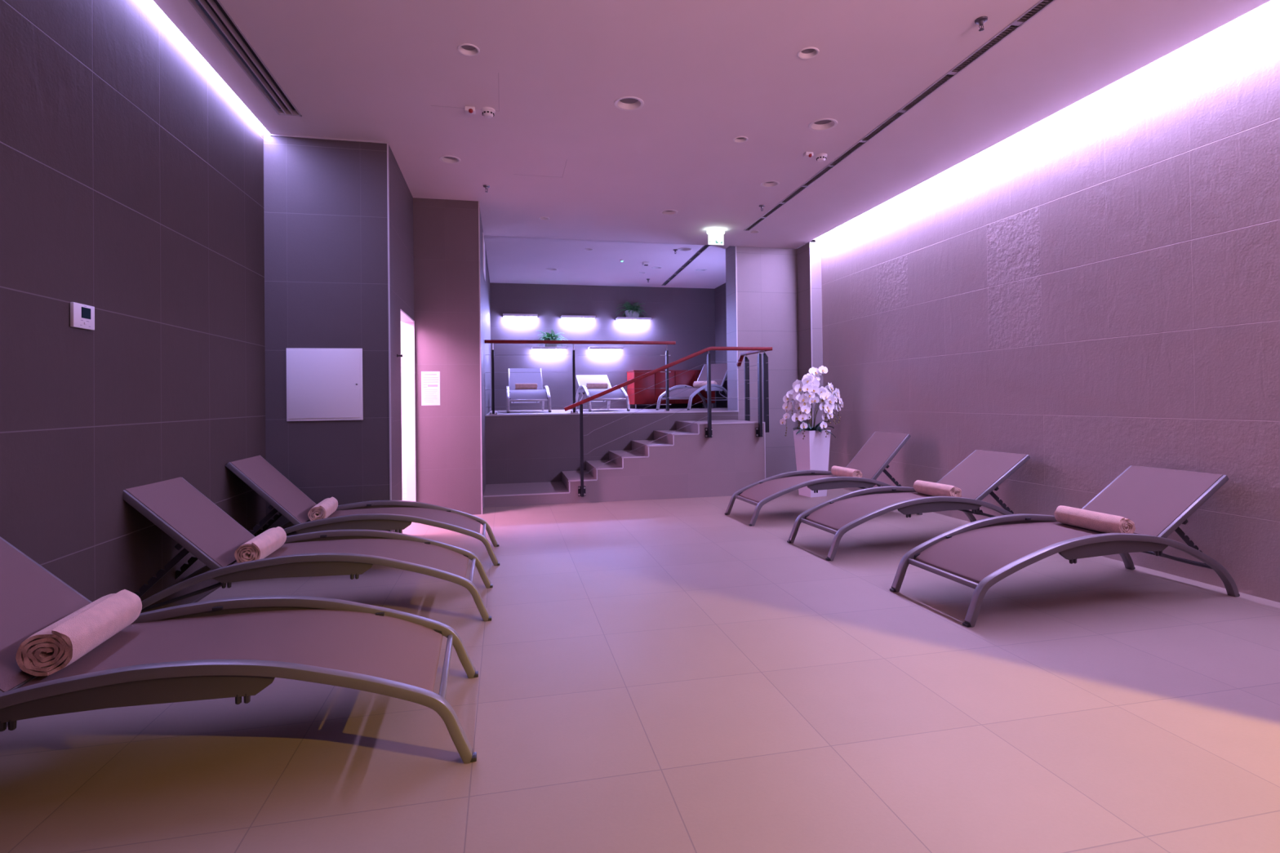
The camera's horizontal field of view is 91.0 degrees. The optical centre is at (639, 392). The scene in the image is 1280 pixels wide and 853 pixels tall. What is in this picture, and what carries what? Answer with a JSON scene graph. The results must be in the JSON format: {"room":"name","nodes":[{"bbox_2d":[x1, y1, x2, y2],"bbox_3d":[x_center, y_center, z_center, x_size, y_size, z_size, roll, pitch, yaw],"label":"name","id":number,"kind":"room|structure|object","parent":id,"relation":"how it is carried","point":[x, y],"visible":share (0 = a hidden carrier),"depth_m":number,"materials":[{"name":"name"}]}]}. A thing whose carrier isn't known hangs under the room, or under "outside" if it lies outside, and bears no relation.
{"room":"spa","nodes":[
{"label":"spa","id":0,"kind":"room"},
{"bbox_2d":[0,0,266,726],"bbox_3d":[-2.189,-0.457,1.049,0.150,3.388,8.160,-1,-1,-12],"label":"wall","id":1,"kind":"structure","parent":0,"point":[131,180],"depth_m":3.06,"materials":[{"name":"tile"}]},
{"bbox_2d":[70,302,94,330],"bbox_3d":[-2.476,-0.340,2.794,0.018,0.108,0.144,-1,-1,-12],"label":"controller","id":2,"kind":"object","parent":1,"relation":"attached to","point":[82,316],"visible":1,"depth_m":2.78,"materials":[{"name":"white plastic"}]},
{"bbox_2d":[263,133,394,536],"bbox_3d":[-2.508,-0.414,5.092,0.924,3.388,0.120,-1,-1,-12],"label":"wall","id":3,"kind":"structure","parent":0,"point":[326,206],"depth_m":5.04,"materials":[{"name":"tile"}]},
{"bbox_2d":[286,347,363,421],"bbox_3d":[-2.514,-0.068,5.014,0.561,0.578,0.020,-1,-1,-12],"label":"access panel","id":4,"kind":"object","parent":3,"relation":"attached to","point":[322,384],"visible":1,"depth_m":5.01,"materials":[{"name":"white plastic"}]},
{"bbox_2d":[270,133,388,143],"bbox_3d":[-2.488,-2.042,5.051,0.881,0.012,0.012,-1,-1,-12],"label":"trim","id":5,"kind":"structure","parent":3,"relation":"attached to","point":[273,135],"depth_m":5.04,"materials":[{"name":"white metal"}]},
{"bbox_2d":[386,143,391,531],"bbox_3d":[-2.046,-0.389,5.132,0.012,3.328,0.012,-1,-1,-12],"label":"trim","id":6,"kind":"structure","parent":3,"relation":"attached to","point":[388,183],"depth_m":5.13,"materials":[{"name":"white metal"}]},
{"bbox_2d":[390,148,413,533],"bbox_3d":[-2.263,-0.409,5.879,0.114,3.388,1.315,-1,-1,-12],"label":"wall","id":7,"kind":"structure","parent":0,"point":[402,199],"depth_m":5.59,"materials":[{"name":"tile"}]},
{"bbox_2d":[400,309,416,502],"bbox_3d":[-2.303,0.267,6.085,0.128,2.040,0.878,-1,-1,-12],"label":"door","id":8,"kind":"structure","parent":7,"relation":"attached to","point":[409,322],"depth_m":6.49,"materials":[{"name":"white plastic"}]},
{"bbox_2d":[400,321,406,500],"bbox_3d":[-3.476,0.054,6.349,2.270,2.500,0.125,-1,-1,-12],"label":"doorway","id":9,"kind":"structure","parent":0,"point":[402,324],"depth_m":6.50,"materials":[{"name":"white tile"}]},
{"bbox_2d":[413,197,483,515],"bbox_3d":[-2.050,-0.404,6.712,0.681,3.388,0.225,-1,-1,-12],"label":"wall pillar","id":10,"kind":"structure","parent":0,"point":[446,231],"depth_m":6.61,"materials":[{"name":"paint"}]},
{"bbox_2d":[421,371,439,405],"bbox_3d":[-2.185,-0.048,6.561,0.186,0.354,0.003,-1,-1,-12],"label":"notice","id":11,"kind":"object","parent":10,"relation":"attached to","point":[430,380],"visible":1,"depth_m":6.56,"materials":[{"name":"grey paper"}]},
{"bbox_2d":[478,200,482,514],"bbox_3d":[-1.695,-0.379,6.675,0.012,3.328,0.012,-1,-1,-12],"label":"trim","id":12,"kind":"structure","parent":10,"relation":"attached to","point":[478,201],"depth_m":6.67,"materials":[{"name":"white metal"}]},
{"bbox_2d":[480,211,491,506],"bbox_3d":[-2.324,-0.407,9.249,0.151,3.450,4.850,-1,-1,-12],"label":"wall","id":13,"kind":"structure","parent":0,"point":[485,285],"depth_m":8.06,"materials":[{"name":"paint"}]},
{"bbox_2d":[482,232,485,280],"bbox_3d":[-1.981,-1.719,7.983,0.014,0.480,0.640,-1,-1,-12],"label":"panel","id":14,"kind":"object","parent":13,"relation":"attached to","point":[483,241],"visible":1,"depth_m":7.69,"materials":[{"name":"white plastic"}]},
{"bbox_2d":[489,282,715,410],"bbox_3d":[-0.627,-0.800,12.160,4.700,2.650,0.120,-1,-1,-12],"label":"wall","id":15,"kind":"structure","parent":0,"point":[686,317],"depth_m":12.04,"materials":[{"name":"tile"}]},
{"bbox_2d":[502,313,537,319],"bbox_3d":[-2.218,-1.414,11.641,0.629,0.072,0.239,-1,-1,-12],"label":"wall shelf","id":16,"kind":"object","parent":15,"relation":"attached to","point":[507,316],"visible":1,"depth_m":11.58,"materials":[{"name":"white plastic"}]},
{"bbox_2d":[531,346,566,351],"bbox_3d":[-1.699,-0.820,11.745,0.630,0.072,0.239,-1,-1,-12],"label":"wall shelf","id":17,"kind":"object","parent":15,"relation":"attached to","point":[535,348],"visible":1,"depth_m":11.69,"materials":[{"name":"white plastic"}]},
{"bbox_2d":[537,328,565,346],"bbox_3d":[-1.626,-1.010,11.667,0.604,0.326,0.438,-1,-1,-6],"label":"potted fern","id":18,"kind":"object","parent":17,"relation":"on","point":[549,337],"visible":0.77,"depth_m":11.65,"materials":[{"name":"green plant"}]},
{"bbox_2d":[543,339,556,346],"bbox_3d":[-1.677,-0.923,11.747,0.260,0.135,0.184,-1,-1,-12],"label":"pot","id":19,"kind":"object","parent":18,"relation":"attached to","point":[547,344],"depth_m":11.67,"materials":[{"name":"white ceramic"}]},
{"bbox_2d":[560,315,595,320],"bbox_3d":[-1.169,-1.413,11.866,0.637,0.072,0.239,-1,-1,-12],"label":"wall shelf","id":20,"kind":"object","parent":15,"relation":"attached to","point":[565,317],"visible":1,"depth_m":11.81,"materials":[{"name":"white plastic"}]},
{"bbox_2d":[587,346,622,351],"bbox_3d":[-0.658,-0.833,11.969,0.644,0.072,0.239,-1,-1,-12],"label":"wall light","id":21,"kind":"object","parent":15,"relation":"attached to","point":[590,348],"visible":1,"depth_m":11.91,"materials":[{"name":"white plastic"}]},
{"bbox_2d":[615,316,651,322],"bbox_3d":[-0.124,-1.406,12.091,0.656,0.072,0.239,-1,-1,-12],"label":"wall shelf","id":22,"kind":"object","parent":15,"relation":"attached to","point":[620,319],"visible":1,"depth_m":12.03,"materials":[{"name":"white plastic"}]},
{"bbox_2d":[615,301,648,317],"bbox_3d":[-0.146,-1.585,11.985,0.637,0.299,0.417,-1,-1,-12],"label":"potted fern","id":23,"kind":"object","parent":22,"relation":"on","point":[633,311],"visible":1,"depth_m":11.99,"materials":[{"name":"green plant"}]},
{"bbox_2d":[625,310,639,317],"bbox_3d":[-0.147,-1.509,12.082,0.260,0.135,0.184,-1,-1,-12],"label":"pot","id":24,"kind":"object","parent":23,"relation":"attached to","point":[635,314],"depth_m":12.00,"materials":[{"name":"white ceramic"}]},
{"bbox_2d":[486,407,727,414],"bbox_3d":[-0.233,0.393,10.313,4.369,0.218,3.628,-1,-1,-12],"label":"platform","id":25,"kind":"object","parent":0,"point":[692,409],"visible":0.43,"depth_m":9.97,"materials":[{"name":"tile"}]},
{"bbox_2d":[506,368,551,413],"bbox_3d":[-1.852,-0.068,10.285,0.657,0.761,1.877,-1,-1,-12],"label":"sun lounger","id":26,"kind":"object","parent":25,"relation":"on","point":[516,375],"visible":0.95,"depth_m":10.71,"materials":[{"name":"grey"}]},
{"bbox_2d":[515,383,537,389],"bbox_3d":[-1.916,-0.107,10.573,0.374,0.107,0.111,-1,-1,-12],"label":"rolled towel","id":27,"kind":"object","parent":26,"relation":"on","point":[517,386],"visible":0.95,"depth_m":10.53,"materials":[{"name":"beige fabric"}]},
{"bbox_2d":[484,339,675,414],"bbox_3d":[-0.756,-0.215,8.407,2.556,0.969,0.080,-1,-1,-12],"label":"railing","id":28,"kind":"object","parent":25,"relation":"on","point":[486,341],"visible":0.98,"depth_m":8.35,"materials":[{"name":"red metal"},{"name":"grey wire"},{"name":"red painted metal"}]},
{"bbox_2d":[575,374,630,411],"bbox_3d":[-0.677,-0.020,10.552,0.642,0.641,1.908,-1,-1,-13],"label":"sun lounger","id":29,"kind":"object","parent":25,"relation":"on","point":[620,393],"visible":0.74,"depth_m":10.22,"materials":[{"name":"grey"}]},
{"bbox_2d":[586,382,608,388],"bbox_3d":[-0.740,-0.119,10.826,0.372,0.109,0.118,-1,-2,-13],"label":"rolled towel","id":30,"kind":"object","parent":29,"relation":"on","point":[588,385],"visible":0.93,"depth_m":10.78,"materials":[{"name":"beige fabric"}]},
{"bbox_2d":[626,369,715,408],"bbox_3d":[0.584,-0.067,11.988,1.570,0.710,0.688,-1,-1,-12],"label":"base cabinet","id":31,"kind":"object","parent":25,"relation":"on","point":[651,395],"visible":0.65,"depth_m":11.61,"materials":[{"name":"wood"}]},
{"bbox_2d":[655,363,727,409],"bbox_3d":[0.986,-0.127,10.738,0.602,0.818,1.877,-1,-1,31],"label":"sun lounger","id":32,"kind":"object","parent":25,"relation":"on","point":[718,371],"visible":0.79,"depth_m":10.88,"materials":[{"name":"grey"}]},
{"bbox_2d":[693,380,716,387],"bbox_3d":[1.136,-0.148,10.990,0.412,0.123,0.128,-1,-1,31],"label":"rolled towel","id":33,"kind":"object","parent":32,"relation":"on","point":[695,383],"visible":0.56,"depth_m":10.98,"materials":[{"name":"beige fabric"}]},
{"bbox_2d":[0,488,1279,852],"bbox_3d":[0.939,1.270,3.306,10.000,0.100,11.300,-1,-1,-12],"label":"floor","id":34,"kind":"structure","parent":0,"point":[682,675],"depth_m":2.32,"materials":[{"name":"tile"}]},
{"bbox_2d":[0,536,478,764],"bbox_3d":[-1.542,0.848,2.206,1.877,0.802,0.702,-1,-1,-14],"label":"sun lounger","id":35,"kind":"object","parent":34,"relation":"on","point":[237,647],"visible":0.86,"depth_m":2.17,"materials":[{"name":"grey fabric"}]},
{"bbox_2d":[15,589,142,676],"bbox_3d":[-1.881,0.799,2.132,0.150,0.143,0.447,-1,-1,-16],"label":"rolled towel","id":36,"kind":"object","parent":35,"relation":"on","point":[57,646],"visible":1,"depth_m":2.00,"materials":[{"name":"fabric"}]},
{"bbox_2d":[123,476,493,621],"bbox_3d":[-1.802,0.860,3.547,1.877,0.810,0.662,-1,-1,-13],"label":"sun lounger","id":37,"kind":"object","parent":34,"relation":"on","point":[198,526],"visible":0.83,"depth_m":3.37,"materials":[{"name":"grey fabric"}]},
{"bbox_2d":[234,526,286,563],"bbox_3d":[-2.079,0.836,3.455,0.130,0.125,0.440,-1,-1,-13],"label":"rolled towel","id":38,"kind":"object","parent":37,"relation":"on","point":[266,543],"visible":0.94,"depth_m":3.33,"materials":[{"name":"fabric"}]},
{"bbox_2d":[225,455,499,565],"bbox_3d":[-2.013,0.870,4.685,1.877,0.818,0.657,-1,-1,-13],"label":"sun lounger","id":39,"kind":"object","parent":34,"relation":"on","point":[282,495],"visible":0.7,"depth_m":4.53,"materials":[{"name":"grey fabric"}]},
{"bbox_2d":[307,497,337,520],"bbox_3d":[-2.323,0.852,4.613,0.126,0.121,0.435,0,-1,-15],"label":"rolled towel","id":40,"kind":"object","parent":39,"relation":"on","point":[323,509],"visible":1,"depth_m":4.45,"materials":[{"name":"beige fabric"}]},
{"bbox_2d":[483,419,765,507],"bbox_3d":[-0.212,0.831,7.930,3.399,0.896,1.022,-1,-1,-12],"label":"staircase","id":41,"kind":"structure","parent":34,"relation":"on","point":[683,463],"depth_m":7.60,"materials":[{"name":"tile"}]},
{"bbox_2d":[564,346,772,497],"bbox_3d":[0.273,0.321,7.993,2.565,1.736,1.108,-1,-1,-12],"label":"stair railing","id":42,"kind":"object","parent":41,"relation":"on","point":[708,433],"visible":1,"depth_m":7.62,"materials":[{"name":"black metal"},{"name":"grey wire"},{"name":"red painted metal"}]},
{"bbox_2d":[793,429,831,497],"bbox_3d":[2.096,0.849,7.649,0.314,0.798,0.314,0,-1,-22],"label":"floor vase","id":43,"kind":"object","parent":34,"relation":"on","point":[811,452],"visible":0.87,"depth_m":7.54,"materials":[{"name":"white ceramic"}]},
{"bbox_2d":[779,365,843,439],"bbox_3d":[2.095,0.110,7.644,0.784,0.880,0.541,-1,-1,-12],"label":"orchid plant","id":44,"kind":"object","parent":43,"relation":"in","point":[809,383],"visible":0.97,"depth_m":7.50,"materials":[{"name":"white plant"}]},
{"bbox_2d":[724,431,922,526],"bbox_3d":[1.853,0.837,6.406,1.877,0.822,0.642,-1,-1,-14],"label":"sun lounger","id":45,"kind":"object","parent":34,"relation":"on","point":[876,455],"visible":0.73,"depth_m":6.38,"materials":[{"name":"grey fabric"}]},
{"bbox_2d":[831,466,862,477],"bbox_3d":[2.125,0.820,6.477,0.118,0.109,0.413,-1,-1,-14],"label":"rolled towel","id":46,"kind":"object","parent":45,"relation":"on","point":[837,471],"visible":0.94,"depth_m":6.41,"materials":[{"name":"fabric"}]},
{"bbox_2d":[786,449,1030,560],"bbox_3d":[2.199,0.871,5.127,1.877,0.719,0.642,-1,-1,-14],"label":"sun lounger","id":47,"kind":"object","parent":34,"relation":"on","point":[981,473],"visible":0.86,"depth_m":5.09,"materials":[{"name":"grey fabric"}]},
{"bbox_2d":[913,480,961,497],"bbox_3d":[2.462,0.801,5.215,0.120,0.117,0.430,0,-1,-16],"label":"rolled towel","id":48,"kind":"object","parent":47,"relation":"on","point":[929,488],"visible":0.93,"depth_m":5.16,"materials":[{"name":"fabric"}]},
{"bbox_2d":[889,465,1239,627],"bbox_3d":[2.522,0.855,3.781,1.877,0.717,0.657,-1,-1,-14],"label":"sun lounger","id":49,"kind":"object","parent":34,"relation":"on","point":[985,552],"visible":0.95,"depth_m":3.73,"materials":[{"name":"grey fabric"}]},
{"bbox_2d":[1053,505,1135,533],"bbox_3d":[2.786,0.782,3.867,0.129,0.119,0.446,0,-1,-13],"label":"rolled towel","id":50,"kind":"object","parent":49,"relation":"on","point":[1083,518],"visible":0.99,"depth_m":3.81,"materials":[{"name":"fabric"}]},
{"bbox_2d":[484,235,804,288],"bbox_3d":[-0.228,-2.088,10.359,4.650,0.001,3.700,-1,-1,-12],"label":"ceiling","id":51,"kind":"structure","parent":0,"point":[510,260],"depth_m":10.09,"materials":[{"name":"paint"}]},
{"bbox_2d":[546,267,557,271],"bbox_3d":[-1.475,-2.084,10.514,0.200,0.040,0.200,-1,-1,-12],"label":"recessed light","id":52,"kind":"object","parent":51,"relation":"attached to","point":[548,268],"visible":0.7,"depth_m":10.57,"materials":[{"name":"white plastic"}]},
{"bbox_2d":[642,262,649,266],"bbox_3d":[0.096,-2.068,10.060,0.100,0.052,0.080,-1,-1,-12],"label":"sensor","id":53,"kind":"object","parent":51,"relation":"attached to","point":[645,264],"visible":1,"depth_m":10.03,"materials":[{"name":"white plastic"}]},
{"bbox_2d":[651,266,662,269],"bbox_3d":[0.281,-2.105,10.489,0.190,0.039,0.190,-1,-1,-12],"label":"recessed light","id":54,"kind":"object","parent":51,"relation":"attached to","point":[655,267],"visible":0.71,"depth_m":10.54,"materials":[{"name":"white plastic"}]},
{"bbox_2d":[677,247,692,251],"bbox_3d":[0.662,-2.125,9.215,0.220,0.044,0.220,-1,-1,-12],"label":"recessed light","id":55,"kind":"object","parent":51,"relation":"attached to","point":[682,249],"visible":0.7,"depth_m":9.28,"materials":[{"name":"white plastic"}]},
{"bbox_2d":[661,244,710,285],"bbox_3d":[0.709,-2.125,10.530,0.080,0.066,3.256,-1,-1,-9],"label":"diffuser","id":56,"kind":"object","parent":51,"relation":"attached to","point":[701,250],"visible":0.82,"depth_m":10.21,"materials":[{"name":"black metal"}]},
{"bbox_2d":[694,268,706,271],"bbox_3d":[1.039,-2.114,10.711,0.210,0.042,0.210,-1,-1,-12],"label":"recessed light","id":57,"kind":"object","parent":51,"relation":"attached to","point":[697,269],"visible":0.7,"depth_m":10.76,"materials":[{"name":"white plastic"}]},
{"bbox_2d":[485,240,815,484],"bbox_3d":[0.256,-0.444,8.786,4.699,3.450,0.420,-1,-1,-12],"label":"wall","id":58,"kind":"structure","parent":0,"point":[767,277],"depth_m":8.84,"materials":[{"name":"tile"}]},
{"bbox_2d":[485,410,738,416],"bbox_3d":[-0.303,0.273,8.445,3.449,0.017,0.018,-1,-1,-12],"label":"trim","id":59,"kind":"structure","parent":58,"relation":"attached to","point":[713,411],"depth_m":8.43,"materials":[{"name":"white metal"}]},
{"bbox_2d":[735,246,738,410],"bbox_3d":[1.361,-0.900,8.816,0.012,2.320,0.012,-1,-1,-12],"label":"trim","id":60,"kind":"structure","parent":58,"relation":"attached to","point":[735,246],"depth_m":8.81,"materials":[{"name":"white metal"}]},
{"bbox_2d":[152,0,1271,248],"bbox_3d":[0.503,-2.105,3.059,5.889,0.001,10.920,-1,-1,-12],"label":"ceiling","id":61,"kind":"structure","parent":0,"point":[707,74],"depth_m":4.30,"materials":[{"name":"paint"}]},
{"bbox_2d":[143,0,269,133],"bbox_3d":[-2.660,-2.087,3.641,0.049,0.046,2.685,-1,-1,-12],"label":"light","id":62,"kind":"object","parent":61,"relation":"attached to","point":[151,3],"visible":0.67,"depth_m":3.89,"materials":[{"name":"white"}]},
{"bbox_2d":[187,0,302,116],"bbox_3d":[-2.217,-2.100,2.943,0.160,0.065,3.460,-1,-1,-12],"label":"ceiling vent","id":63,"kind":"object","parent":61,"relation":"in","point":[215,11],"visible":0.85,"depth_m":3.83,"materials":[{"name":"dark grey metal"}]},
{"bbox_2d":[439,155,461,164],"bbox_3d":[-1.670,-2.066,5.524,0.184,0.038,0.184,-1,-1,-12],"label":"recessed light","id":64,"kind":"object","parent":61,"relation":"in","point":[446,158],"visible":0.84,"depth_m":5.57,"materials":[{"name":"white plastic"}]},
{"bbox_2d":[457,43,479,56],"bbox_3d":[-1.037,-2.086,3.801,0.132,0.029,0.132,-1,-1,-12],"label":"recessed light","id":65,"kind":"object","parent":61,"relation":"in","point":[466,49],"visible":0.98,"depth_m":3.83,"materials":[{"name":"white plastic"}]},
{"bbox_2d":[464,106,475,114],"bbox_3d":[-1.231,-2.045,4.552,0.072,0.048,0.072,-1,-1,-12],"label":"indicator","id":66,"kind":"object","parent":61,"relation":"attached to","point":[468,109],"visible":1,"depth_m":4.53,"materials":[{"name":"white plastic"}]},
{"bbox_2d":[483,184,489,192],"bbox_3d":[-1.518,-2.019,6.221,0.068,0.060,0.068,-1,-1,-12],"label":"sprinkler","id":67,"kind":"object","parent":61,"relation":"attached to","point":[486,186],"visible":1,"depth_m":6.21,"materials":[{"name":"silver metal"}]},
{"bbox_2d":[480,106,495,118],"bbox_3d":[-1.110,-2.044,4.594,0.100,0.052,0.100,-1,-1,-12],"label":"smoke detector","id":68,"kind":"object","parent":61,"relation":"attached to","point":[487,112],"visible":1,"depth_m":4.57,"materials":[{"name":"white plastic"}]},
{"bbox_2d":[431,72,567,177],"bbox_3d":[-1.067,-2.066,5.081,0.657,0.002,1.932,-1,-1,10],"label":"trim","id":69,"kind":"structure","parent":61,"relation":"attached to","point":[498,73],"depth_m":4.55,"materials":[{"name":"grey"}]},
{"bbox_2d":[538,216,549,220],"bbox_3d":[-1.119,-2.050,7.342,0.124,0.028,0.124,-1,-1,-12],"label":"recessed light","id":70,"kind":"object","parent":61,"relation":"in","point":[544,218],"visible":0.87,"depth_m":7.38,"materials":[{"name":"white plastic"}]},
{"bbox_2d":[613,96,644,111],"bbox_3d":[-0.079,-2.098,4.520,0.216,0.043,0.216,-1,-1,-12],"label":"recessed light","id":71,"kind":"object","parent":61,"relation":"in","point":[624,103],"visible":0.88,"depth_m":4.57,"materials":[{"name":"white plastic"}]},
{"bbox_2d":[660,209,678,215],"bbox_3d":[0.335,-2.077,7.169,0.200,0.040,0.200,-1,-1,-12],"label":"recessed light","id":72,"kind":"object","parent":61,"relation":"in","point":[668,212],"visible":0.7,"depth_m":7.23,"materials":[{"name":"white plastic"}]},
{"bbox_2d":[706,228,724,244],"bbox_3d":[0.957,-1.966,7.922,0.216,0.194,0.060,-1,-1,-12],"label":"exit sign","id":73,"kind":"object","parent":61,"relation":"hanging from","point":[715,236],"visible":1,"depth_m":7.91,"materials":[{"name":"white plastic"}]},
{"bbox_2d":[733,136,748,142],"bbox_3d":[0.829,-2.096,5.172,0.124,0.028,0.124,-1,-1,-12],"label":"recessed light","id":74,"kind":"object","parent":61,"relation":"in","point":[739,139],"visible":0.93,"depth_m":5.20,"materials":[{"name":"white plastic"}]},
{"bbox_2d":[749,230,759,233],"bbox_3d":[1.466,-2.076,8.060,0.128,0.028,0.128,-1,-1,-12],"label":"recessed light","id":75,"kind":"object","parent":61,"relation":"in","point":[753,231],"visible":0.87,"depth_m":8.10,"materials":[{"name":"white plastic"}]},
{"bbox_2d":[759,204,764,211],"bbox_3d":[1.351,-2.048,6.967,0.068,0.060,0.068,-1,-1,-12],"label":"sprinkler","id":76,"kind":"object","parent":61,"relation":"attached to","point":[760,206],"visible":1,"depth_m":6.96,"materials":[{"name":"silver metal"}]},
{"bbox_2d":[760,180,779,187],"bbox_3d":[1.295,-2.096,6.260,0.186,0.038,0.186,-1,-1,-12],"label":"recessed light","id":77,"kind":"object","parent":61,"relation":"in","point":[769,184],"visible":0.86,"depth_m":6.31,"materials":[{"name":"white plastic"}]},
{"bbox_2d":[803,151,813,157],"bbox_3d":[1.468,-2.069,5.469,0.072,0.048,0.072,-1,-1,-12],"label":"indicator","id":78,"kind":"object","parent":61,"relation":"attached to","point":[806,154],"visible":1,"depth_m":5.45,"materials":[{"name":"white plastic"}]},
{"bbox_2d":[797,46,819,59],"bbox_3d":[1.040,-2.111,3.885,0.132,0.029,0.132,-1,-1,-12],"label":"recessed light","id":79,"kind":"object","parent":61,"relation":"in","point":[810,52],"visible":0.96,"depth_m":3.91,"materials":[{"name":"white plastic"}]},
{"bbox_2d":[815,152,826,161],"bbox_3d":[1.597,-2.069,5.534,0.100,0.052,0.100,-1,-1,-12],"label":"smoke detector","id":80,"kind":"object","parent":61,"relation":"attached to","point":[821,157],"visible":1,"depth_m":5.50,"materials":[{"name":"white plastic"}]},
{"bbox_2d":[808,118,837,131],"bbox_3d":[1.429,-2.114,4.912,0.224,0.044,0.224,-1,-1,-12],"label":"recessed light","id":81,"kind":"object","parent":61,"relation":"in","point":[823,124],"visible":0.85,"depth_m":4.96,"materials":[{"name":"white plastic"}]},
{"bbox_2d":[743,0,1055,231],"bbox_3d":[1.859,-2.128,5.243,0.080,0.066,5.574,-1,-1,-10],"label":"ceiling vent","id":82,"kind":"object","parent":61,"relation":"in","point":[1041,5],"visible":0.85,"depth_m":4.43,"materials":[{"name":"black metal"}]},
{"bbox_2d":[974,16,987,31],"bbox_3d":[1.935,-2.088,3.563,0.068,0.060,0.068,-1,-1,-12],"label":"sprinkler","id":83,"kind":"object","parent":61,"relation":"attached to","point":[980,20],"visible":1,"depth_m":3.56,"materials":[{"name":"silver metal"}]},
{"bbox_2d":[813,0,1279,242],"bbox_3d":[3.502,-2.165,3.551,0.182,0.065,10.420,-1,-1,-12],"label":"light","id":84,"kind":"object","parent":61,"relation":"attached to","point":[1271,8],"visible":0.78,"depth_m":4.57,"materials":[{"name":"white"}]},
{"bbox_2d":[714,283,727,407],"bbox_3d":[1.917,-0.843,11.004,0.150,2.650,3.210,-1,-1,-12],"label":"wall","id":85,"kind":"structure","parent":0,"point":[720,297],"depth_m":12.22,"materials":[{"name":"paint"}]},
{"bbox_2d":[796,242,823,429],"bbox_3d":[2.476,-0.410,8.846,0.333,3.328,0.394,-1,-1,-12],"label":"wall pier","id":86,"kind":"object","parent":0,"point":[802,252],"visible":0.5,"depth_m":8.66,"materials":[{"name":"paint"}]},
{"bbox_2d":[808,241,813,426],"bbox_3d":[2.356,-0.410,8.621,0.012,3.328,0.012,-1,-1,-12],"label":"trim","id":87,"kind":"structure","parent":86,"relation":"attached to","point":[810,242],"depth_m":8.62,"materials":[{"name":"white metal"}]},
{"bbox_2d":[821,13,1279,602],"bbox_3d":[3.462,-0.513,4.635,0.160,3.428,8.256,-1,-1,-12],"label":"wall","id":88,"kind":"structure","parent":0,"point":[1095,296],"depth_m":4.60,"materials":[{"name":"tile"}]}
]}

